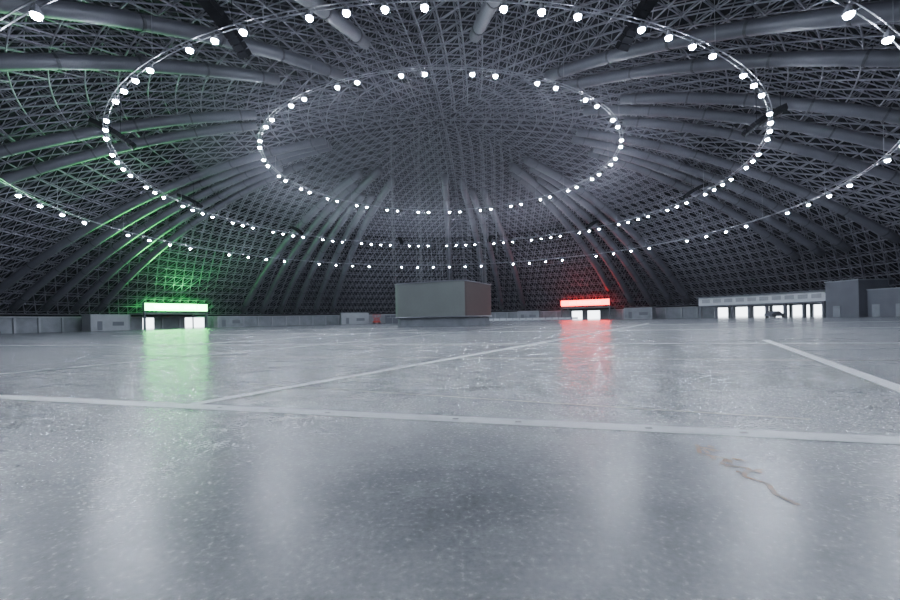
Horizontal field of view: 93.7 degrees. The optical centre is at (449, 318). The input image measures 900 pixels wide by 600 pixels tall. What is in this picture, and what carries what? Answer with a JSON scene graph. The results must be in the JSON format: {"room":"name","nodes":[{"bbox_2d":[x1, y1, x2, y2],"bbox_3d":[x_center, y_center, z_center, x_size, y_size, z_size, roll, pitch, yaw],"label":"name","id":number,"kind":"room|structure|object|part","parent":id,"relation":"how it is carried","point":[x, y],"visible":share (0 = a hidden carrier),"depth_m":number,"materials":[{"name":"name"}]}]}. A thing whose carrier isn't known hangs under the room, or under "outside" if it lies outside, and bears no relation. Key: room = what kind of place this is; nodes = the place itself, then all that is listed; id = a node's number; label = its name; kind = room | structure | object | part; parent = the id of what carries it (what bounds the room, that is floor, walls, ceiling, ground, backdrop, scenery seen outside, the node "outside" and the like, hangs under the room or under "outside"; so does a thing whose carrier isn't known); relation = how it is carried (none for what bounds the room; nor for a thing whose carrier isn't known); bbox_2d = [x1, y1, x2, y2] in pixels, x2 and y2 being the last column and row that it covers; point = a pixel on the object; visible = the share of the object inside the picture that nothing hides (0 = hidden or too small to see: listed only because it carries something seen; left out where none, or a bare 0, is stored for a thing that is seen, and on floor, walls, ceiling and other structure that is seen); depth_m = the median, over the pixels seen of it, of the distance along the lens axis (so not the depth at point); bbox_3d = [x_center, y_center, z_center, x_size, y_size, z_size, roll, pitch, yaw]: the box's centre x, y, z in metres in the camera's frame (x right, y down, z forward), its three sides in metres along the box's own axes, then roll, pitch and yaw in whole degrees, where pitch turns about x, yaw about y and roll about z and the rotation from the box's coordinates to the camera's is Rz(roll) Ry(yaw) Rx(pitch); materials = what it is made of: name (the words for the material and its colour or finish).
{"room":"domed exhibition hall","nodes":[
{"label":"domed exhibition hall","id":0,"kind":"room"},
{"bbox_2d":[0,303,821,333],"bbox_3d":[-0.959,-0.481,79.999,185.597,3.400,185.598,-1,0,0],"label":"wall","id":1,"kind":"structure","parent":0,"point":[23,325],"depth_m":128.56,"materials":[{"name":"concrete"}]},
{"bbox_2d":[0,306,730,332],"bbox_3d":[-0.959,-0.431,80.000,184.700,3.300,184.700,-1,0,0],"label":"trim","id":2,"kind":"structure","parent":1,"relation":"attached to","point":[13,319],"depth_m":130.20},
{"bbox_2d":[0,315,899,599],"bbox_3d":[-0.926,1.219,80.000,280.000,0.001,280.000,-1,0,0],"label":"floor","id":3,"kind":"structure","parent":0,"point":[98,501],"depth_m":3.43,"materials":[{"name":"concrete"}]},
{"bbox_2d":[82,314,129,330],"bbox_3d":[-85.368,0.919,104.846,5.667,3.990,9.729,-1,0,0],"label":"cabin","id":4,"kind":"object","parent":3,"relation":"on","point":[91,322],"visible":0.86,"depth_m":103.18,"materials":[{"name":"white metal"}]},
{"bbox_2d":[130,302,207,329],"bbox_3d":[-79.523,-0.749,120.019,14.582,7.190,18.909,-1,0,0],"label":"sign","id":5,"kind":"object","parent":3,"relation":"on","point":[182,307],"visible":1,"depth_m":117.63,"materials":[{"name":"green"}]},
{"bbox_3d":[-76.588,-3.264,118.498,0.500,1.900,17.000,-1,0,27],"label":"sign panel","id":6,"kind":"part","parent":5,"relation":"part of","materials":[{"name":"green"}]},
{"bbox_2d":[213,316,243,327],"bbox_3d":[-70.292,0.866,134.178,3.200,3.490,8.200,-1,0,38],"label":"cabin","id":7,"kind":"object","parent":3,"relation":"on","point":[219,321],"visible":0.99,"depth_m":132.61,"materials":[{"name":"metal"}]},
{"bbox_2d":[340,312,368,323],"bbox_3d":[-35.941,-0.224,158.565,10.620,4.290,7.072,-1,0,0],"label":"cabin","id":8,"kind":"object","parent":3,"relation":"on","point":[345,318],"visible":0.91,"depth_m":157.21,"materials":[{"name":"white metal"}]},
{"bbox_2d":[373,314,380,323],"bbox_3d":[-23.953,0.116,138.000,2.400,3.130,1.480,-1,0,0],"label":"scissor lift","id":9,"kind":"object","parent":3,"relation":"on","point":[375,321],"visible":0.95,"depth_m":137.42,"materials":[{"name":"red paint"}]},
{"bbox_2d":[385,315,397,324],"bbox_3d":[-4.458,-0.086,117.467,29.192,2.750,5.182,-1,0,10],"label":"crates","id":10,"kind":"object","parent":3,"relation":"on","point":[389,319],"visible":0.32,"depth_m":117.11,"materials":[{"name":"grey metal"}]},
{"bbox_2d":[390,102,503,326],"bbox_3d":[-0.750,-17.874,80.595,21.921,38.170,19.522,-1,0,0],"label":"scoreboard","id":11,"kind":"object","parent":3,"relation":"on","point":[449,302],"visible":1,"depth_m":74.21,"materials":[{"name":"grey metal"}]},
{"bbox_3d":[-1.019,-3.430,80.000,14.542,6.290,14.542,-1,0,27],"label":"drum frame","id":12,"kind":"part","parent":11,"relation":"part of","materials":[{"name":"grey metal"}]},
{"bbox_2d":[0,321,899,504],"bbox_3d":[-2.648,1.248,34.448,128.193,0.005,60.755,-1,0,11],"label":"floor markings","id":13,"kind":"object","parent":3,"relation":"on","point":[196,405],"depth_m":5.46,"materials":[{"name":"white paint"}]},
{"bbox_2d":[517,311,539,320],"bbox_3d":[30.209,-1.252,161.222,8.802,3.690,5.926,-1,0,0],"label":"cabin","id":14,"kind":"object","parent":3,"relation":"on","point":[521,314],"visible":0.88,"depth_m":159.80,"materials":[{"name":"metal"}]},
{"bbox_2d":[489,317,577,321],"bbox_3d":[14.561,0.388,142.000,57.000,1.040,0.700,-1,0,0],"label":"barriers","id":15,"kind":"object","parent":3,"relation":"on","point":[554,318],"visible":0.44,"depth_m":141.99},
{"bbox_2d":[561,298,615,319],"bbox_3d":[49.680,-3.343,152.120,18.548,7.190,16.141,-1,0,0],"label":"sign","id":16,"kind":"object","parent":3,"relation":"on","point":[586,302],"visible":1,"depth_m":149.22,"materials":[{"name":"red"}]},
{"bbox_3d":[47.705,-5.759,149.379,17.000,1.900,0.500,-1,0,35],"label":"sign panel","id":17,"kind":"part","parent":16,"relation":"part of","materials":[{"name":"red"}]},
{"bbox_2d":[624,307,655,318],"bbox_3d":[62.652,-1.903,139.334,3.200,3.690,9.200,-1,0,-43],"label":"cabin","id":18,"kind":"object","parent":3,"relation":"on","point":[644,312],"visible":0.94,"depth_m":137.66,"materials":[{"name":"metal"}]},
{"bbox_2d":[696,290,825,317],"bbox_3d":[79.532,-3.372,108.055,18.060,5.950,33.743,-1,0,0],"label":"piers","id":19,"kind":"object","parent":3,"relation":"on","point":[804,304],"visible":0.73,"depth_m":104.60,"materials":[{"name":"grey concrete"}]},
{"bbox_2d":[699,291,825,305],"bbox_3d":[79.680,-5.000,107.720,16.949,2.200,33.197,-1,0,0],"label":"storey","id":20,"kind":"object","parent":19,"relation":"on","point":[823,298],"visible":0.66,"depth_m":104.14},
{"bbox_2d":[702,293,820,302],"bbox_3d":[76.393,-5.034,106.064,9.461,1.000,27.891,-1,0,0],"label":"window strip","id":21,"kind":"object","parent":20,"relation":"attached to","point":[818,295],"visible":1,"depth_m":104.60,"materials":[{"name":"glass"}]},
{"bbox_2d":[764,311,784,317],"bbox_3d":[75.044,-1.081,97.546,4.500,1.550,1.940,-1,0,-20],"label":"parked car","id":22,"kind":"object","parent":3,"relation":"on","point":[774,314],"visible":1,"depth_m":96.81,"materials":[{"name":"grey metal"}]},
{"bbox_2d":[824,278,895,316],"bbox_3d":[84.820,-4.278,87.903,8.523,7.550,8.053,-1,0,0],"label":"tower block","id":23,"kind":"object","parent":3,"relation":"on","point":[844,298],"visible":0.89,"depth_m":85.68,"materials":[{"name":"concrete"}]},
{"bbox_2d":[866,287,899,316],"bbox_3d":[85.339,-3.213,74.059,7.721,5.400,20.065,-1,0,0],"label":"annex","id":24,"kind":"object","parent":3,"relation":"on","point":[883,302],"visible":0.97,"depth_m":80.71,"materials":[{"name":"concrete"}]},
{"bbox_2d":[0,0,899,316],"bbox_3d":[-1.369,-20.877,80.000,191.447,37.400,191.447,-1,0,0],"label":"cladding","id":25,"kind":"object","parent":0,"point":[724,12],"visible":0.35,"depth_m":82.95,"materials":[{"name":"black metal"}]},
{"bbox_2d":[0,0,899,314],"bbox_3d":[-1.352,-20.018,80.000,182.880,34.460,182.880,-1,0,0],"label":"inner chords","id":26,"kind":"object","parent":25,"relation":"attached to","point":[16,36],"visible":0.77,"depth_m":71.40,"materials":[{"name":"paint"}]},
{"bbox_2d":[88,101,136,149],"bbox_3d":[-42.046,-24.625,52.620,4.666,5.983,1.000,-1,0,-34],"label":"speaker","id":27,"kind":"object","parent":26,"relation":"hanging from","point":[91,121],"visible":0.92,"depth_m":52.47},
{"bbox_2d":[0,105,257,187],"bbox_3d":[-57.210,-17.209,54.447,55.482,30.000,30.532,-1,0,0],"label":"bundle","id":28,"kind":"object","parent":26,"relation":"hanging from","point":[73,135],"visible":0.96,"depth_m":60.14,"materials":[{"name":"grey metal"}]},
{"bbox_2d":[0,135,332,311],"bbox_3d":[-56.618,-18.282,91.783,67.308,32.123,25.085,-1,0,0],"label":"bundle","id":29,"kind":"object","parent":26,"relation":"hanging from","point":[254,172],"visible":0.98,"depth_m":85.14,"materials":[{"name":"grey metal"}]},
{"bbox_2d":[0,0,343,85],"bbox_3d":[-35.309,-18.328,34.076,18.358,31.360,62.807,-1,0,36],"label":"bundle","id":30,"kind":"object","parent":26,"relation":"hanging from","point":[69,10],"visible":0.92,"depth_m":40.56,"materials":[{"name":"grey metal"}]},
{"bbox_2d":[176,182,202,207],"bbox_3d":[-50.385,-24.458,81.709,4.666,5.983,1.000,-1,0,2],"label":"speaker","id":31,"kind":"object","parent":26,"relation":"hanging from","point":[193,201],"visible":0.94,"depth_m":81.24},
{"bbox_2d":[196,0,251,59],"bbox_3d":[-18.204,-25.104,33.989,1.000,5.983,4.666,-1,0,20],"label":"speaker","id":32,"kind":"object","parent":26,"relation":"hanging from","point":[213,9],"visible":0.98,"depth_m":33.96},
{"bbox_2d":[290,226,303,234],"bbox_3d":[-40.037,-24.665,110.145,4.666,5.983,1.000,-1,0,38],"label":"speaker","id":33,"kind":"object","parent":26,"relation":"hanging from","point":[296,229],"visible":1,"depth_m":109.32},
{"bbox_2d":[240,167,396,312],"bbox_3d":[-33.208,-18.673,127.649,67.474,32.276,32.078,-1,0,41],"label":"bundle","id":34,"kind":"object","parent":26,"relation":"hanging from","point":[343,190],"visible":0.98,"depth_m":120.59,"materials":[{"name":"grey metal"}]},
{"bbox_2d":[294,0,501,48],"bbox_3d":[-6.603,-18.225,20.625,36.592,30.001,57.407,-1,0,0],"label":"bundle","id":35,"kind":"object","parent":26,"relation":"hanging from","point":[333,17],"visible":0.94,"depth_m":42.78,"materials":[{"name":"grey metal"}]},
{"bbox_2d":[398,225,402,243],"bbox_3d":[-14.954,-25.169,127.067,1.000,5.983,4.666,-1,0,-16],"label":"speaker","id":36,"kind":"object","parent":26,"relation":"hanging from","point":[399,237],"visible":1,"depth_m":126.29},
{"bbox_2d":[102,0,773,246],"bbox_3d":[-1.454,-25.105,80.000,99.497,5.659,99.497,-1,0,44],"label":"truss","id":37,"kind":"object","parent":26,"relation":"attached to","point":[424,3],"visible":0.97,"depth_m":35.67,"materials":[{"name":"grey metal"}]},
{"bbox_2d":[258,33,622,212],"bbox_3d":[-1.567,-30.700,80.000,63.506,5.491,63.506,-1,0,44],"label":"truss","id":38,"kind":"object","parent":26,"relation":"hanging from","point":[472,73],"visible":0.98,"depth_m":55.10,"materials":[{"name":"grey metal"}]},
{"bbox_2d":[0,0,899,267],"bbox_3d":[-1.352,-20.117,79.999,121.605,6.080,121.581,-1,0,19],"label":"truss","id":39,"kind":"object","parent":26,"relation":"hanging from","point":[35,12],"visible":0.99,"depth_m":52.01,"materials":[{"name":"grey metal"}]},
{"bbox_2d":[441,174,525,309],"bbox_3d":[13.588,-19.613,135.451,30.924,32.278,67.212,-1,0,0],"label":"bundle","id":40,"kind":"object","parent":26,"relation":"attached to","point":[446,199],"visible":0.83,"depth_m":128.51,"materials":[{"name":"grey metal"}]},
{"bbox_2d":[487,229,492,242],"bbox_3d":[12.033,-25.711,127.067,1.000,5.983,4.666,-1,0,16],"label":"speaker","id":41,"kind":"object","parent":26,"relation":"hanging from","point":[491,236],"visible":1,"depth_m":126.32},
{"bbox_2d":[586,213,598,228],"bbox_3d":[37.115,-26.214,110.145,4.666,5.983,1.000,-1,0,-38],"label":"speaker","id":42,"kind":"object","parent":26,"relation":"hanging from","point":[590,224],"visible":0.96,"depth_m":109.64},
{"bbox_2d":[508,156,690,305],"bbox_3d":[38.860,-20.120,119.252,67.736,32.276,23.059,-1,0,-34],"label":"bundle","id":43,"kind":"object","parent":26,"relation":"hanging from","point":[548,180],"visible":0.98,"depth_m":113.52,"materials":[{"name":"grey metal"}]},
{"bbox_2d":[615,0,658,51],"bbox_3d":[15.282,-25.776,33.989,1.000,5.983,4.666,-1,0,-20],"label":"speaker","id":44,"kind":"object","parent":26,"relation":"hanging from","point":[645,7],"visible":0.91,"depth_m":34.40},
{"bbox_2d":[682,183,708,198],"bbox_3d":[47.463,-26.422,81.709,4.666,5.983,1.000,-1,0,-2],"label":"speaker","id":45,"kind":"object","parent":26,"relation":"hanging from","point":[690,192],"visible":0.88,"depth_m":81.22},
{"bbox_2d":[544,0,899,91],"bbox_3d":[35.822,-19.756,36.488,15.283,31.360,62.896,-1,0,-41],"label":"bundle","id":46,"kind":"object","parent":26,"relation":"hanging from","point":[831,16],"visible":0.92,"depth_m":42.26,"materials":[{"name":"grey metal"}]},
{"bbox_2d":[571,127,899,259],"bbox_3d":[50.121,-24.159,82.022,53.667,23.700,21.743,-1,0,0],"label":"bundle","id":47,"kind":"object","parent":26,"relation":"hanging from","point":[642,162],"visible":0.95,"depth_m":80.53,"materials":[{"name":"grey metal"}]},
{"bbox_2d":[583,87,899,184],"bbox_3d":[52.601,-20.093,51.624,61.398,31.361,38.307,-1,0,0],"label":"bundle","id":48,"kind":"object","parent":26,"relation":"hanging from","point":[889,115],"visible":0.94,"depth_m":59.31,"materials":[{"name":"grey metal"}]},
{"bbox_2d":[741,98,787,136],"bbox_3d":[39.124,-26.255,52.620,4.666,5.983,1.000,-1,0,34],"label":"speaker","id":49,"kind":"object","parent":26,"relation":"hanging from","point":[780,109],"visible":0.88,"depth_m":52.41},
{"bbox_2d":[0,0,899,313],"bbox_3d":[-1.370,-20.919,80.000,186.737,36.184,186.737,-1,0,0],"label":"member","id":50,"kind":"object","parent":25,"relation":"attached to","point":[794,8],"visible":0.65,"depth_m":71.33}
]}

